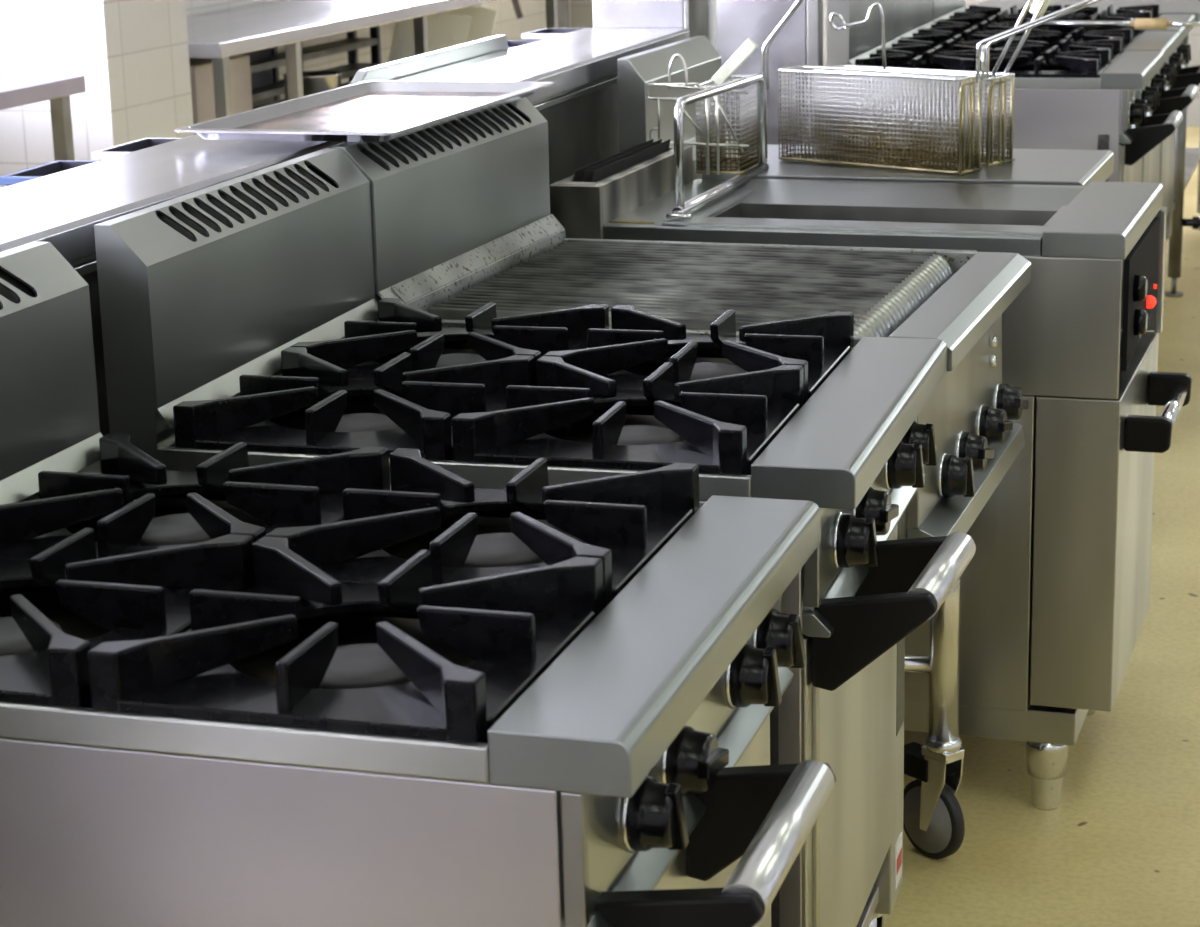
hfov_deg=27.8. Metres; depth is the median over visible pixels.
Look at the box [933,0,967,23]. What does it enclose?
backsplash
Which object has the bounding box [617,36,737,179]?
backsplash
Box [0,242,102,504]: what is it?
backsplash
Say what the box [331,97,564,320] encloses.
backsplash
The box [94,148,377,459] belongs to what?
backsplash
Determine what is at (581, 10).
wall
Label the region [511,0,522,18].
hose
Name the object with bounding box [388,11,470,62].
chopping board
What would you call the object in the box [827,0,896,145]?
backsplash
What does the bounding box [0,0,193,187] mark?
wall pillar
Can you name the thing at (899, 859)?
print
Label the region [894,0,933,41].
backsplash
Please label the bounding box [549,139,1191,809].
fryer
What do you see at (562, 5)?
steel post
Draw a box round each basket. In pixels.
[646,0,803,174]
[778,0,1101,175]
[814,0,1050,167]
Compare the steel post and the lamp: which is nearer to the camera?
the lamp
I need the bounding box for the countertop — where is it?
[617,36,1113,185]
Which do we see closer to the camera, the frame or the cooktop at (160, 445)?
the cooktop at (160, 445)
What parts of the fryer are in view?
tank, leg, leg, cabinet door, door handle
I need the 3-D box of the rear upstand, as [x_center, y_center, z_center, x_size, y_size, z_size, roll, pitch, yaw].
[-0.278,-0.663,4.021,0.019,0.036,0.743,3,15,17]
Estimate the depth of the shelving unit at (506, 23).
10.41 m
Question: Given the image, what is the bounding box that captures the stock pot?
[282,71,341,100]
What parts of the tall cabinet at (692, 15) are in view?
casing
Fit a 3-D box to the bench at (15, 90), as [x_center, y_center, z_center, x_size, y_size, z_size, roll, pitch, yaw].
[-1.976,-0.355,5.652,0.600,0.880,2.200,3,15,17]
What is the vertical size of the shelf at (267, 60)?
0.024 m
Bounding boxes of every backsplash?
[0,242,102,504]
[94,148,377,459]
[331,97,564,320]
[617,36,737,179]
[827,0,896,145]
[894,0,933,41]
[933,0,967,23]
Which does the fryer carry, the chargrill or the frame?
the frame
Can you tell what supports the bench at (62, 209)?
on the floor
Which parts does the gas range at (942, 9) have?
frame, burner grate, burner grate, frame, oven door, control knob, control knob, control knob, control knob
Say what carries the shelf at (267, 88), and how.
attached to the storage rack
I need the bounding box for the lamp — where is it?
[1147,295,1155,307]
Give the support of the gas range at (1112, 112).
on the floor
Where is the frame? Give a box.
[666,73,768,218]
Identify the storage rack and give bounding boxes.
[239,25,380,106]
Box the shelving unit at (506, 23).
[185,0,570,99]
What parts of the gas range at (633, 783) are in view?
burner grate, burner grate, corner trim, control panel, control knob, control knob, oven door, control knob, corner trim, door handle, control knob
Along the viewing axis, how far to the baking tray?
3.24 m
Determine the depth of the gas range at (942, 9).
7.14 m
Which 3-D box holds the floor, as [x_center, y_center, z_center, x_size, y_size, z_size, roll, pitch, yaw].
[0.791,0.222,5.113,7.000,0.100,15.400,3,15,17]
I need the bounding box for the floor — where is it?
[824,125,1199,926]
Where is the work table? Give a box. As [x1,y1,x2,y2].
[977,0,1199,296]
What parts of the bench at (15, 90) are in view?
leg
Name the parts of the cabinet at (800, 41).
edge post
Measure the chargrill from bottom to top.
1.110 m
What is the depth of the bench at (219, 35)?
8.30 m
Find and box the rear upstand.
[350,35,508,83]
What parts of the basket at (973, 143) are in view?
frame, handle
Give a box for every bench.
[0,28,689,473]
[0,75,85,160]
[186,0,557,117]
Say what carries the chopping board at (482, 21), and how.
on the bench at (219, 35)
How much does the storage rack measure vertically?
0.820 m
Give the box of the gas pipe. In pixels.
[708,0,716,50]
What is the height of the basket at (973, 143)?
0.327 m
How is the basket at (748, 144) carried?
on the countertop
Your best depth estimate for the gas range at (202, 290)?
2.47 m
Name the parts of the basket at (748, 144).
frame, handle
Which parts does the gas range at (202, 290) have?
burner grate, burner grate, corner trim, control panel, oven door, control knob, leg, control knob, rating plate, control knob, control knob, door handle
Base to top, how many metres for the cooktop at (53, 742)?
0.038 m
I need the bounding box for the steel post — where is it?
[557,0,569,27]
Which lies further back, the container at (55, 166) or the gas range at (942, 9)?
the gas range at (942, 9)
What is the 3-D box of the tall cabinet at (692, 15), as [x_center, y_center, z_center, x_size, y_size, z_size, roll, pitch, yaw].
[0.109,-0.654,4.871,0.197,1.750,0.160,3,15,17]
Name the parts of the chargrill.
grill grate, leg, control panel, control knob, drawer pull, control knob, control knob, control knob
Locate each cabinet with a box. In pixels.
[189,55,252,134]
[592,0,707,38]
[716,0,822,155]
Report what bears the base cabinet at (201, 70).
on the floor
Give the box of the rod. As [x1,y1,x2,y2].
[1036,18,1199,29]
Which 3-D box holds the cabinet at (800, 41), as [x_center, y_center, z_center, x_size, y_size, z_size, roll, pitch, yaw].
[0.391,-0.849,5.698,0.262,1.700,0.050,3,15,17]
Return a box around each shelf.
[250,38,379,72]
[252,63,380,101]
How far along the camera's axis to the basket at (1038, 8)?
4.22 m
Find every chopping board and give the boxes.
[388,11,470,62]
[448,6,496,42]
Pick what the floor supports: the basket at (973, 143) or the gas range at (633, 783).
the gas range at (633, 783)
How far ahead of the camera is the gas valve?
7.66 m
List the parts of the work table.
leg, leg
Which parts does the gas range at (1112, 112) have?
burner grate, frame, burner grate, frame, corner trim, control panel, oven door, control knob, control knob, control knob, control knob, door handle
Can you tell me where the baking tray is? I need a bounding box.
[174,81,553,141]
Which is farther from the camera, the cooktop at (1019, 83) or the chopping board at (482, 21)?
the chopping board at (482, 21)
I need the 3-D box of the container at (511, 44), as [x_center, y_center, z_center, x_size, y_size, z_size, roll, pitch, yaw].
[-0.150,-0.916,5.599,0.216,0.105,0.186,3,15,17]
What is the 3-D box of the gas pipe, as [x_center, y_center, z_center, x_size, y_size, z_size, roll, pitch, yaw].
[0.226,-0.674,4.839,0.017,1.800,0.017,3,15,17]
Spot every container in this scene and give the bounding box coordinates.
[0,160,96,185]
[92,138,180,160]
[507,40,535,48]
[522,28,582,40]
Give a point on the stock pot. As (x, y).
(314, 82)
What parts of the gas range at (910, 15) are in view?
frame, burner grate, burner grate, frame, oven door, control knob, control knob, control knob, control knob, door handle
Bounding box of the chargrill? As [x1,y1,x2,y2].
[331,97,1030,926]
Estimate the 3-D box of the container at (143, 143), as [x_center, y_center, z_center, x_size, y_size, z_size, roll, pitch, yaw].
[-0.665,-0.454,3.861,0.216,0.105,0.186,3,15,16]
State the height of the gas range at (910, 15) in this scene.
1.110 m
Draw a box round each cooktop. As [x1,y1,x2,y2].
[0,473,589,782]
[141,347,750,500]
[838,77,1100,88]
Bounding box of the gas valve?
[1183,216,1199,228]
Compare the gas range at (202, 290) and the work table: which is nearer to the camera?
the gas range at (202, 290)
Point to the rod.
(1139, 23)
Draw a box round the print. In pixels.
[897,848,901,873]
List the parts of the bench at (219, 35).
leg, leg, leg, leg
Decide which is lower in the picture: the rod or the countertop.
the countertop
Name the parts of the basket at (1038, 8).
frame, handle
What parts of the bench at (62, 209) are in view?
panel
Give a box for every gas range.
[0,242,835,926]
[94,148,975,926]
[827,0,1182,181]
[894,0,1198,182]
[933,0,1199,330]
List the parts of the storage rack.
panel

